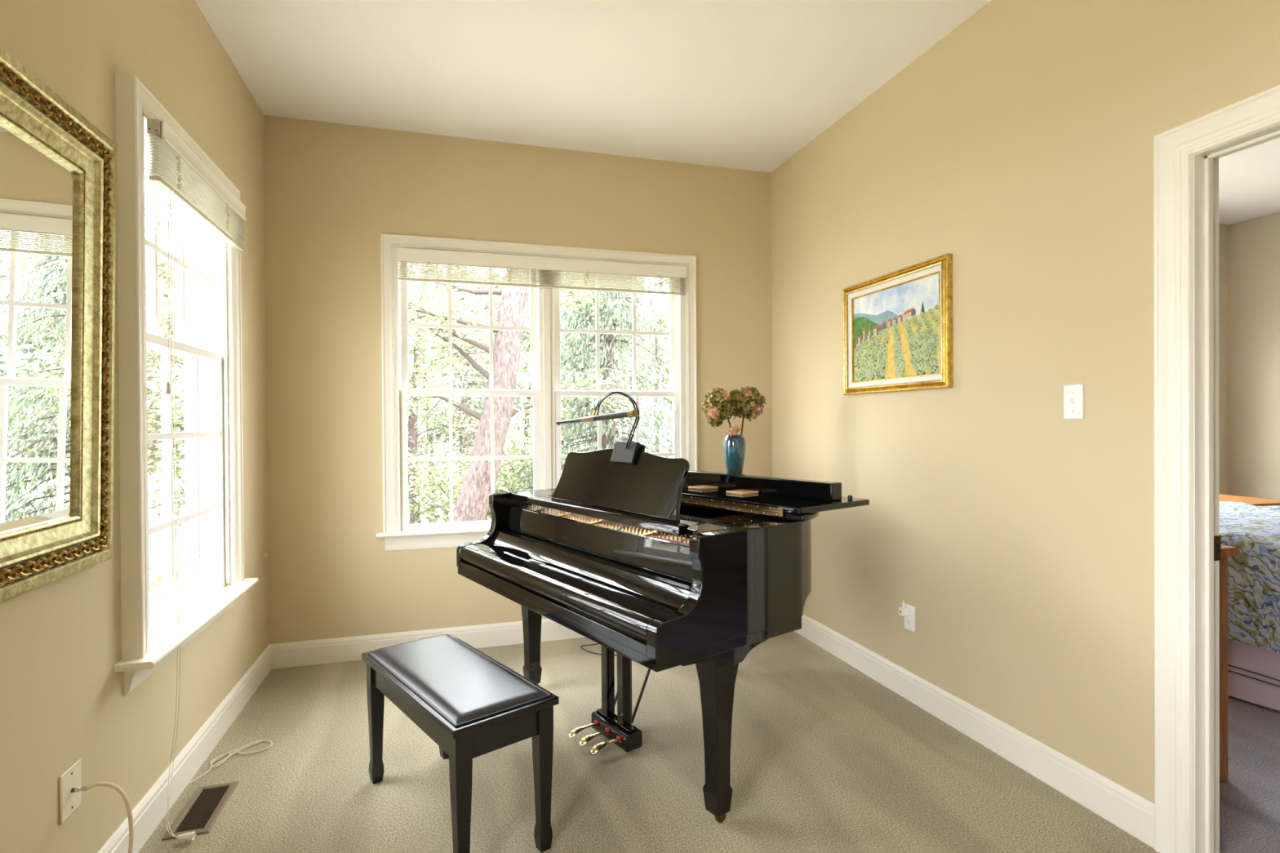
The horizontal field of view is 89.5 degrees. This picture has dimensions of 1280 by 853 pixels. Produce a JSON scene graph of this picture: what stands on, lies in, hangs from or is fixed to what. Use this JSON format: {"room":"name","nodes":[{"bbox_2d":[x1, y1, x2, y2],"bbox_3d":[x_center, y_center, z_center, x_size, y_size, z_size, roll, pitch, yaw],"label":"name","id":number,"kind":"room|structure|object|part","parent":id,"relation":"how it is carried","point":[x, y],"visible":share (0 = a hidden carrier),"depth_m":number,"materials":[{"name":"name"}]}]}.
{"room":"music room","nodes":[
{"label":"music room","id":0,"kind":"room"},
{"bbox_2d":[0,0,269,852],"bbox_3d":[-1.088,-0.163,0.234,0.140,2.850,6.400,0,0,-16],"label":"wall","id":1,"kind":"structure","parent":0,"point":[63,700],"depth_m":1.82,"materials":[{"name":"beige paint"}]},
{"bbox_2d":[0,46,116,602],"bbox_3d":[-1.307,-0.203,1.316,0.058,1.120,0.880,0,0,-16],"label":"wall mirror","id":2,"kind":"object","parent":1,"relation":"attached to","point":[58,169],"visible":1,"depth_m":1.50,"materials":[{"name":"gold wood"}]},
{"bbox_2d":[0,122,76,533],"bbox_3d":[-1.321,-0.203,1.312,0.008,0.858,0.618,1,0,-16],"label":"mirror glass","id":3,"kind":"object","parent":2,"relation":"attached to","point":[38,182],"depth_m":1.45,"materials":[{"name":"silver mirror"}]},
{"bbox_3d":[-1.309,-0.203,1.315,0.006,0.879,0.638,1,0,-16],"label":"bead moulding","id":4,"kind":"part","parent":2,"relation":"part of","materials":[{"name":"gold metal"}]},
{"bbox_2d":[58,759,81,824],"bbox_3d":[-1.397,0.896,1.589,0.014,0.116,0.089,0,0,-16],"label":"cable wall plate","id":5,"kind":"object","parent":1,"relation":"attached to","point":[69,801],"visible":1,"depth_m":1.58,"materials":[{"name":"beige plastic"}]},
{"bbox_2d":[74,782,133,852],"bbox_3d":[-1.253,1.074,1.329,0.115,0.371,0.619,0,0,-16],"label":"coaxial cable","id":6,"kind":"object","parent":5,"relation":"attached to","point":[115,787],"visible":1,"depth_m":1.63,"materials":[{"name":"beige plastic"}]},
{"bbox_2d":[97,644,271,852],"bbox_3d":[-1.005,1.199,0.264,0.015,0.125,6.400,0,0,-16],"label":"baseboard","id":7,"kind":"structure","parent":1,"relation":"attached to","point":[147,815],"depth_m":2.26,"materials":[{"name":"white paint"}]},
{"bbox_2d":[114,72,267,694],"bbox_3d":[-1.727,-0.120,2.525,0.265,1.779,1.537,0,0,-16],"label":"window","id":8,"kind":"structure","parent":1,"relation":"in","point":[208,290],"depth_m":2.22,"materials":[{"name":"white paint"}]},
{"bbox_3d":[-1.677,-0.597,2.286,0.034,0.669,0.777,0,0,-16],"label":"sash","id":9,"kind":"part","parent":8,"relation":"part of","materials":[{"name":"white paint"}]},
{"bbox_3d":[-1.634,0.190,2.302,0.034,0.970,0.789,0,0,-16],"label":"sash","id":10,"kind":"part","parent":8,"relation":"part of","materials":[{"name":"white paint"}]},
{"bbox_2d":[146,118,246,840],"bbox_3d":[-1.532,0.159,2.335,0.123,2.180,0.876,0,0,-16],"label":"window blind","id":11,"kind":"object","parent":8,"relation":"attached to","point":[177,170],"visible":1,"depth_m":2.10,"materials":[{"name":"white paint"}]},
{"bbox_3d":[-1.444,-0.405,1.976,0.004,0.579,0.012,0,0,-4],"label":"lift cord","id":12,"kind":"part","parent":11,"relation":"part of","materials":[{"name":"white fabric"}]},
{"bbox_3d":[-1.460,0.255,2.011,0.075,1.986,0.168,0,0,-16],"label":"lift cord","id":13,"kind":"part","parent":11,"relation":"part of","materials":[{"name":"white plastic"}]},
{"bbox_3d":[-1.464,0.249,2.019,0.038,1.996,0.199,-1,0,-37],"label":"lift cord","id":14,"kind":"part","parent":11,"relation":"part of","materials":[{"name":"white plastic"}]},
{"bbox_3d":[-1.485,-0.822,2.078,0.007,0.117,0.030,0,0,-16],"label":"ladder cord","id":15,"kind":"part","parent":11,"relation":"part of","materials":[{"name":"white fabric"}]},
{"bbox_3d":[-1.579,-0.750,2.340,0.028,0.014,0.833,0,0,-16],"label":"rail","id":16,"kind":"part","parent":11,"relation":"part of","materials":[{"name":"beige"}]},
{"bbox_3d":[-1.618,-0.826,2.531,0.007,0.115,0.030,0,0,-16],"label":"ladder cord","id":17,"kind":"part","parent":11,"relation":"part of","materials":[{"name":"beige fabric"}]},
{"bbox_2d":[137,631,1279,852],"bbox_3d":[2.375,1.294,1.258,7.340,0.120,6.680,0,0,-16],"label":"floor","id":18,"kind":"structure","parent":0,"point":[826,757],"depth_m":2.27,"materials":[{"name":"beige carpet"}]},
{"bbox_2d":[161,781,238,840],"bbox_3d":[-1.429,1.250,2.112,0.124,0.006,0.292,0,0,-16],"label":"floor vent","id":19,"kind":"object","parent":18,"relation":"in","point":[204,807],"visible":0.98,"depth_m":2.10,"materials":[{"name":"beige metal"}]},
{"bbox_2d":[189,740,272,783],"bbox_3d":[-1.540,1.244,2.418,0.095,0.013,0.315,0,0,28],"label":"cord","id":20,"kind":"object","parent":18,"relation":"on","point":[224,760],"visible":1,"depth_m":2.45,"materials":[{"name":"white plastic"}]},
{"bbox_3d":[-1.566,1.243,2.410,0.030,0.010,0.085,0,0,14],"label":"cord","id":21,"kind":"part","parent":20,"relation":"part of","materials":[{"name":"white plastic"}]},
{"bbox_2d":[361,633,559,852],"bbox_3d":[-0.609,1.012,2.090,0.328,0.472,0.766,-1,0,-40],"label":"piano bench","id":22,"kind":"object","parent":18,"relation":"on","point":[470,704],"visible":1,"depth_m":1.90,"materials":[{"name":"black paint"}]},
{"bbox_3d":[-0.930,1.035,2.273,0.048,0.428,0.048,-1,0,-40],"label":"leg","id":23,"kind":"part","parent":22,"relation":"part of","materials":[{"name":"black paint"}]},
{"bbox_3d":[-0.734,1.033,2.438,0.048,0.428,0.048,-1,0,-40],"label":"leg","id":24,"kind":"part","parent":22,"relation":"part of","materials":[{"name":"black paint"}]},
{"bbox_2d":[369,634,548,724],"bbox_3d":[-0.610,0.787,2.089,0.292,0.022,0.726,-1,0,-40],"label":"seat cushion","id":25,"kind":"object","parent":22,"relation":"on","point":[459,683],"depth_m":1.99,"materials":[{"name":"black leather"}]},
{"bbox_3d":[-0.610,0.809,2.089,0.328,0.022,0.766,-1,0,-40],"label":"frame","id":26,"kind":"part","parent":22,"relation":"part of","materials":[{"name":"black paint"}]},
{"bbox_3d":[-0.483,1.035,1.742,0.048,0.428,0.048,-1,0,-40],"label":"leg","id":27,"kind":"part","parent":22,"relation":"part of","materials":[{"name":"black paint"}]},
{"bbox_3d":[-0.287,1.033,1.907,0.048,0.428,0.048,-1,0,-40],"label":"leg","id":28,"kind":"part","parent":22,"relation":"part of","materials":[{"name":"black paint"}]},
{"bbox_2d":[580,643,617,655],"bbox_3d":[-0.160,0.907,3.497,0.417,0.662,0.071,0,0,25],"label":"power cord","id":29,"kind":"object","parent":18,"relation":"on","point":[596,643],"visible":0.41,"depth_m":3.54,"materials":[{"name":"black plastic"}]},
{"bbox_2d":[456,448,869,822],"bbox_3d":[0.221,0.658,2.781,1.529,1.157,1.516,-1,0,-37],"label":"grand piano","id":30,"kind":"object","parent":18,"relation":"on","point":[660,573],"visible":0.97,"depth_m":2.17,"materials":[{"name":"black paint"}]},
{"bbox_3d":[-0.634,0.470,3.025,0.452,0.321,0.045,-1,0,-37],"label":"arm","id":31,"kind":"part","parent":30,"relation":"part of","materials":[{"name":"black paint"}]},
{"bbox_3d":[-0.505,0.965,3.019,0.099,0.470,0.099,-1,0,-37],"label":"leg","id":32,"kind":"part","parent":30,"relation":"part of","materials":[{"name":"black paint"}]},
{"bbox_3d":[-0.198,0.426,2.468,0.024,0.106,1.362,-1,0,-37],"label":"panel","id":33,"kind":"part","parent":30,"relation":"part of","materials":[{"name":"black paint"}]},
{"bbox_2d":[555,391,645,463],"bbox_3d":[-0.123,0.005,2.478,0.182,0.268,0.566,-1,0,-37],"label":"lamp","id":34,"kind":"object","parent":30,"relation":"attached to","point":[626,452],"visible":1,"depth_m":2.42,"materials":[{"name":"black plastic"}]},
{"bbox_3d":[-0.182,-0.030,2.443,0.021,0.049,0.528,-1,0,-35],"label":"lamp shade","id":35,"kind":"part","parent":34,"relation":"part of","materials":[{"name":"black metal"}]},
{"bbox_3d":[-0.027,-0.044,2.218,0.026,0.027,0.033,-1,0,-37],"label":"knob","id":36,"kind":"part","parent":34,"relation":"part of","materials":[{"name":"gold metal"}]},
{"bbox_3d":[-0.129,0.906,2.586,0.038,0.492,0.042,-1,0,-37],"label":"lyre post","id":37,"kind":"part","parent":30,"relation":"part of","materials":[{"name":"black paint"}]},
{"bbox_3d":[-0.144,0.323,2.449,0.108,0.030,1.031,-1,0,-37],"label":"desk rail","id":38,"kind":"part","parent":30,"relation":"part of","materials":[{"name":"black paint"}]},
{"bbox_3d":[-0.015,0.896,2.705,0.276,0.517,0.011,-1,0,-41],"label":"brace rod","id":39,"kind":"part","parent":30,"relation":"part of","materials":[{"name":"black plastic"}]},
{"bbox_3d":[-0.063,0.906,2.497,0.038,0.492,0.042,-1,0,-37],"label":"lyre post","id":40,"kind":"part","parent":30,"relation":"part of","materials":[{"name":"black paint"}]},
{"bbox_3d":[-0.034,0.898,2.503,0.004,0.512,0.004,-1,0,-37],"label":"pedal rod","id":41,"kind":"part","parent":30,"relation":"part of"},
{"bbox_3d":[0.066,0.896,2.596,0.276,0.517,0.011,-1,0,-41],"label":"brace rod","id":42,"kind":"part","parent":30,"relation":"part of","materials":[{"name":"black plastic"}]},
{"bbox_3d":[0.295,0.391,2.835,1.192,0.010,1.366,-1,0,-37],"label":"iron plate","id":43,"kind":"part","parent":30,"relation":"part of","materials":[{"name":"gold metal"}]},
{"bbox_2d":[688,484,718,490],"bbox_3d":[0.264,0.254,2.693,0.090,0.010,0.090,-1,0,-37],"label":"coaster","id":44,"kind":"object","parent":30,"relation":"on","point":[702,487],"visible":1,"depth_m":2.67,"materials":[{"name":"brown wood"}]},
{"bbox_3d":[0.211,0.471,1.890,0.452,0.321,0.045,-1,0,-37],"label":"arm","id":45,"kind":"part","parent":30,"relation":"part of","materials":[{"name":"black paint"}]},
{"bbox_3d":[0.241,0.966,2.017,0.099,0.470,0.099,-1,0,-37],"label":"leg","id":46,"kind":"part","parent":30,"relation":"part of","materials":[{"name":"black paint"}]},
{"bbox_2d":[723,435,746,474],"bbox_3d":[0.462,0.159,3.146,0.110,0.237,0.110,0,0,-16],"label":"vase","id":47,"kind":"object","parent":30,"relation":"on","point":[734,446],"visible":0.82,"depth_m":3.10,"materials":[{"name":"ceramic"}]},
{"bbox_2d":[700,387,741,428],"bbox_3d":[0.407,-0.033,3.129,0.226,0.309,0.185,0,0,-16],"label":"hydrangea","id":48,"kind":"object","parent":47,"relation":"in","point":[726,407],"visible":0.94,"depth_m":3.08,"materials":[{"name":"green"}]},
{"bbox_2d":[728,424,740,435],"bbox_3d":[0.459,0.056,3.127,0.064,0.129,0.055,0,0,-16],"label":"hydrangea","id":49,"kind":"object","parent":47,"relation":"in","point":[734,430],"visible":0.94,"depth_m":3.12,"materials":[{"name":"pink plant"}]},
{"bbox_2d":[731,386,766,435],"bbox_3d":[0.520,-0.039,3.163,0.198,0.320,0.180,0,0,-16],"label":"hydrangea","id":50,"kind":"object","parent":47,"relation":"in","point":[745,397],"visible":0.89,"depth_m":3.11,"materials":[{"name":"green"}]},
{"bbox_3d":[0.500,0.029,3.167,0.030,0.185,0.008,0,0,-16],"label":"stem","id":51,"kind":"part","parent":50,"relation":"part of","materials":[{"name":"brown"}]},
{"bbox_2d":[725,488,758,494],"bbox_3d":[0.398,0.255,2.513,0.090,0.010,0.090,-1,0,-37],"label":"coaster","id":52,"kind":"object","parent":30,"relation":"on","point":[741,491],"visible":1,"depth_m":2.49,"materials":[{"name":"brown wood"}]},
{"bbox_3d":[0.450,0.290,2.950,0.954,0.022,1.516,-1,0,-37],"label":"lid","id":53,"kind":"part","parent":30,"relation":"part of","materials":[{"name":"black paint"}]},
{"bbox_2d":[1219,544,1239,782],"bbox_3d":[1.671,0.822,2.696,0.524,0.816,1.136,0,0,-16],"label":"dresser","id":54,"kind":"object","parent":18,"relation":"on","point":[1226,551],"visible":0.09,"depth_m":2.23,"materials":[{"name":"brown wood"}]},
{"bbox_2d":[1218,493,1279,506],"bbox_3d":[4.034,0.848,4.433,0.440,0.712,0.560,0,0,-16],"label":"headboard","id":55,"kind":"object","parent":18,"relation":"on","point":[1255,501],"visible":0.15,"depth_m":4.28,"materials":[{"name":"brown wood"}]},
{"bbox_2d":[1219,502,1279,711],"bbox_3d":[3.220,0.831,3.406,1.532,0.744,2.490,0,0,-16],"label":"bed","id":56,"kind":"object","parent":18,"relation":"on","point":[1254,574],"visible":0.22,"depth_m":2.83,"materials":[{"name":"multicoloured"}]},
{"bbox_2d":[195,0,1279,225],"bbox_3d":[2.356,-1.691,1.240,7.340,0.150,6.680,0,0,-16],"label":"ceiling","id":57,"kind":"structure","parent":0,"point":[735,84],"depth_m":2.90,"materials":[{"name":"white paint"}]},
{"bbox_2d":[263,115,1229,644],"bbox_3d":[1.444,-0.204,4.386,7.340,2.850,0.140,0,0,-16],"label":"wall","id":58,"kind":"structure","parent":0,"point":[331,189],"depth_m":3.49,"materials":[{"name":"beige paint"}]},
{"bbox_2d":[270,618,585,669],"bbox_3d":[-0.527,1.175,3.732,2.888,0.125,0.015,0,0,-16],"label":"baseboard","id":59,"kind":"structure","parent":58,"relation":"attached to","point":[303,653],"depth_m":3.48,"materials":[{"name":"white paint"}]},
{"bbox_2d":[376,233,697,551],"bbox_3d":[-0.538,-0.189,3.790,1.874,1.708,0.226,0,0,-16],"label":"window","id":60,"kind":"structure","parent":58,"relation":"in","point":[546,392],"depth_m":3.71,"materials":[{"name":"white paint"}]},
{"bbox_3d":[-0.965,-0.561,3.683,0.749,0.776,0.036,0,0,-16],"label":"sash","id":61,"kind":"part","parent":60,"relation":"part of","materials":[{"name":"white paint"}]},
{"bbox_3d":[-0.949,0.186,3.647,0.761,0.782,0.036,0,0,-16],"label":"sash","id":62,"kind":"part","parent":60,"relation":"part of","materials":[{"name":"white paint"}]},
{"bbox_2d":[396,247,686,409],"bbox_3d":[-0.512,-0.531,3.716,1.658,0.875,0.060,0,0,-16],"label":"window blind","id":63,"kind":"object","parent":60,"relation":"attached to","point":[405,256],"visible":1,"depth_m":3.69,"materials":[{"name":"white paint"}]},
{"bbox_3d":[-1.155,-0.856,3.506,0.036,0.088,0.013,0,0,-16],"label":"ladder cord","id":64,"kind":"part","parent":63,"relation":"part of","materials":[{"name":"beige fabric"}]},
{"bbox_3d":[-0.729,-0.859,3.630,0.037,0.088,0.013,0,0,-16],"label":"ladder cord","id":65,"kind":"part","parent":63,"relation":"part of","materials":[{"name":"white fabric"}]},
{"bbox_3d":[-0.515,-0.804,3.714,1.644,0.014,0.024,0,0,-16],"label":"rail","id":66,"kind":"part","parent":63,"relation":"part of","materials":[{"name":"beige"}]},
{"bbox_3d":[-0.313,-0.862,3.753,0.038,0.088,0.014,0,0,-16],"label":"ladder cord","id":67,"kind":"part","parent":63,"relation":"part of","materials":[{"name":"beige fabric"}]},
{"bbox_3d":[0.125,-0.865,3.881,0.033,0.094,0.013,0,0,-16],"label":"ladder cord","id":68,"kind":"part","parent":63,"relation":"part of","materials":[{"name":"white fabric"}]},
{"bbox_3d":[0.212,-0.522,3.904,0.009,0.773,0.003,0,0,2],"label":"lift cord","id":69,"kind":"part","parent":63,"relation":"part of","materials":[{"name":"white fabric"}]},
{"bbox_3d":[0.243,-0.545,3.913,0.009,0.727,0.003,0,0,2],"label":"lift cord","id":70,"kind":"part","parent":63,"relation":"part of","materials":[{"name":"white fabric"}]},
{"bbox_3d":[-0.145,-0.568,3.924,0.760,0.776,0.036,0,0,-16],"label":"sash","id":71,"kind":"part","parent":60,"relation":"part of","materials":[{"name":"white paint"}]},
{"bbox_3d":[-0.129,0.179,3.888,0.772,0.782,0.036,0,0,-16],"label":"sash","id":72,"kind":"part","parent":60,"relation":"part of","materials":[{"name":"white paint"}]},
{"bbox_2d":[770,0,1279,803],"bbox_3d":[1.795,-0.186,1.081,0.094,2.850,6.400,0,0,-16],"label":"wall","id":73,"kind":"structure","parent":0,"point":[1018,534],"depth_m":2.36,"materials":[{"name":"beige paint"}]},
{"bbox_2d":[842,253,952,395],"bbox_3d":[1.166,-0.436,2.995,0.032,0.548,0.732,0,0,-16],"label":"framed painting","id":74,"kind":"object","parent":73,"relation":"attached to","point":[898,325],"visible":1,"depth_m":2.94,"materials":[{"name":"gold metal"}]},
{"bbox_2d":[904,603,915,632],"bbox_3d":[1.214,0.861,2.908,0.007,0.114,0.070,0,0,-16],"label":"wall outlet","id":75,"kind":"object","parent":73,"relation":"attached to","point":[909,620],"visible":0.97,"depth_m":2.90,"materials":[{"name":"white plastic"}]},
{"bbox_2d":[898,600,908,616],"bbox_3d":[1.190,0.820,2.917,0.034,0.066,0.032,0,0,-16],"label":"night light","id":76,"kind":"object","parent":75,"relation":"attached to","point":[904,611],"visible":1,"depth_m":2.91,"materials":[{"name":"white plastic"}]},
{"bbox_3d":[1.193,0.803,2.918,0.014,0.032,0.014,0,0,-16],"label":"bulb","id":77,"kind":"part","parent":76,"relation":"part of","materials":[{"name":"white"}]},
{"bbox_2d":[906,618,911,626],"bbox_3d":[1.212,0.881,2.907,0.003,0.027,0.033,0,0,-16],"label":"receptacle","id":78,"kind":"object","parent":75,"relation":"attached to","point":[908,621],"depth_m":2.91,"materials":[{"name":"white plastic"}]},
{"bbox_2d":[794,613,1155,848],"bbox_3d":[1.181,1.168,3.014,0.015,0.125,2.355,0,0,-16],"label":"baseboard","id":79,"kind":"structure","parent":73,"relation":"attached to","point":[1122,807],"depth_m":2.39,"materials":[{"name":"white paint"}]},
{"bbox_2d":[1063,384,1083,418],"bbox_3d":[1.428,-0.082,2.133,0.018,0.114,0.069,0,0,-16],"label":"light switch","id":80,"kind":"object","parent":73,"relation":"attached to","point":[1073,393],"visible":1,"depth_m":2.13,"materials":[{"name":"white plastic"}]},
{"bbox_2d":[1153,84,1279,852],"bbox_3d":[1.695,0.198,1.399,0.119,2.078,1.031,0,0,-16],"label":"door frame","id":81,"kind":"structure","parent":73,"relation":"in","point":[1188,539],"depth_m":1.81,"materials":[{"name":"white paint"}]},
{"bbox_3d":[1.622,0.342,1.814,0.027,0.070,0.002,0,0,-16],"label":"strike plate","id":82,"kind":"part","parent":81,"relation":"part of","materials":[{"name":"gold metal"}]},
{"bbox_2d":[1228,212,1279,499],"bbox_3d":[5.650,-0.222,2.839,0.140,2.850,5.200,0,0,-16],"label":"wall","id":83,"kind":"structure","parent":0,"point":[1254,244],"depth_m":5.14,"materials":[{"name":"beige paint"}]},
{"label":"outside","id":84,"kind":"structure","parent":0,"visible":0},
{"bbox_2d":[147,448,670,608],"bbox_3d":[-3.320,1.789,8.133,60.000,0.120,70.000,0,0,-16],"label":"ground","id":85,"kind":"structure","parent":84,"point":[155,540],"depth_m":10.35,"materials":[{"name":"white"}]},
{"bbox_2d":[144,177,185,526],"bbox_3d":[-8.298,-1.005,10.423,4.498,5.873,4.840,0,0,-16],"label":"leafy tree","id":86,"kind":"object","parent":85,"relation":"on","point":[153,353],"visible":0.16,"depth_m":10.44,"materials":[{"name":"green plant"}]},
{"bbox_2d":[145,260,184,481],"bbox_3d":[-13.086,-1.530,15.713,6.723,6.575,6.568,0,0,41],"label":"leafy tree","id":87,"kind":"object","parent":85,"relation":"on","point":[156,426],"visible":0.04,"depth_m":16.79,"materials":[{"name":"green plant"}]},
{"bbox_2d":[144,168,186,597],"bbox_3d":[-5.988,-0.250,5.042,4.833,5.079,3.966,-1,0,-34],"label":"leafy tree","id":88,"kind":"object","parent":85,"relation":"on","point":[160,578],"visible":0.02,"depth_m":5.67,"materials":[{"name":"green plant"}]},
{"bbox_2d":[157,263,184,446],"bbox_3d":[-6.589,-0.657,11.832,3.913,5.996,4.690,-1,0,-36],"label":"leafy tree","id":89,"kind":"object","parent":85,"relation":"on","point":[161,264],"visible":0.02,"depth_m":11.08,"materials":[{"name":"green plant"}]},
{"bbox_2d":[147,209,426,479],"bbox_3d":[-9.458,-1.996,18.553,7.293,7.693,6.291,0,0,-16],"label":"leafy tree","id":90,"kind":"object","parent":85,"relation":"on","point":[178,441],"visible":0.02,"depth_m":16.06,"materials":[{"name":"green plant"}]},
{"bbox_2d":[407,454,448,524],"bbox_3d":[-3.399,0.856,7.771,2.195,1.764,2.282,0,0,39],"label":"leafy shrub","id":91,"kind":"object","parent":85,"relation":"on","point":[415,491],"visible":0.02,"depth_m":7.89,"materials":[{"name":"green plant"}]},
{"bbox_2d":[400,266,533,485],"bbox_3d":[-5.742,-1.615,18.214,7.015,6.608,7.089,0,0,-16],"label":"leafy tree","id":92,"kind":"object","parent":85,"relation":"on","point":[516,403],"visible":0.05,"depth_m":17.71,"materials":[{"name":"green plant"}]},
{"bbox_2d":[407,266,533,504],"bbox_3d":[-4.190,-0.805,15.362,4.074,6.210,3.880,-1,0,-25],"label":"evergreen tree","id":93,"kind":"object","parent":85,"relation":"on","point":[466,379],"visible":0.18,"depth_m":15.24,"materials":[{"name":"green plant"}]},
{"bbox_2d":[400,263,561,524],"bbox_3d":[-3.548,-0.541,10.828,4.674,4.517,4.168,0,0,-16],"label":"leafy tree","id":94,"kind":"object","parent":85,"relation":"on","point":[412,419],"visible":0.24,"depth_m":10.48,"materials":[{"name":"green plant"}]},
{"bbox_2d":[407,430,568,524],"bbox_3d":[-2.159,0.918,8.467,2.332,1.745,1.994,0,0,30],"label":"leafy shrub","id":95,"kind":"object","parent":85,"relation":"on","point":[500,485],"visible":0.35,"depth_m":8.34,"materials":[{"name":"green plant"}]},
{"bbox_2d":[407,271,628,478],"bbox_3d":[-3.476,-1.550,20.785,6.993,7.672,6.534,0,0,14],"label":"leafy tree","id":96,"kind":"object","parent":85,"relation":"on","point":[525,338],"visible":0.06,"depth_m":20.43,"materials":[{"name":"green plant"}]},
{"bbox_2d":[453,417,584,493],"bbox_3d":[-1.714,0.767,9.995,2.247,1.893,2.227,0,0,15],"label":"leafy shrub","id":97,"kind":"object","parent":85,"relation":"on","point":[507,449],"visible":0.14,"depth_m":9.71,"materials":[{"name":"green plant"}]},
{"bbox_2d":[400,262,657,521],"bbox_3d":[-1.705,-2.111,7.115,4.420,7.817,3.619,0,0,-16],"label":"leaning tree","id":98,"kind":"object","parent":85,"relation":"on","point":[473,503],"visible":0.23,"depth_m":6.78,"materials":[{"name":"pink plant"}]},
{"bbox_2d":[484,272,672,479],"bbox_3d":[-0.848,-0.879,14.141,5.015,5.987,5.308,0,0,22],"label":"leafy tree","id":99,"kind":"object","parent":85,"relation":"on","point":[528,362],"visible":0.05,"depth_m":13.95,"materials":[{"name":"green plant"}]},
{"bbox_2d":[507,272,672,491],"bbox_3d":[-0.515,-0.357,9.182,3.002,5.879,3.341,0,0,8],"label":"evergreen tree","id":100,"kind":"object","parent":85,"relation":"on","point":[609,433],"visible":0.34,"depth_m":8.89,"materials":[{"name":"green plant"}]},
{"bbox_2d":[560,277,672,457],"bbox_3d":[0.461,-1.992,20.075,6.423,7.962,5.677,0,0,-16],"label":"leafy tree","id":101,"kind":"object","parent":85,"relation":"on","point":[662,322],"visible":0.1,"depth_m":19.35,"materials":[{"name":"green plant"}]}
]}

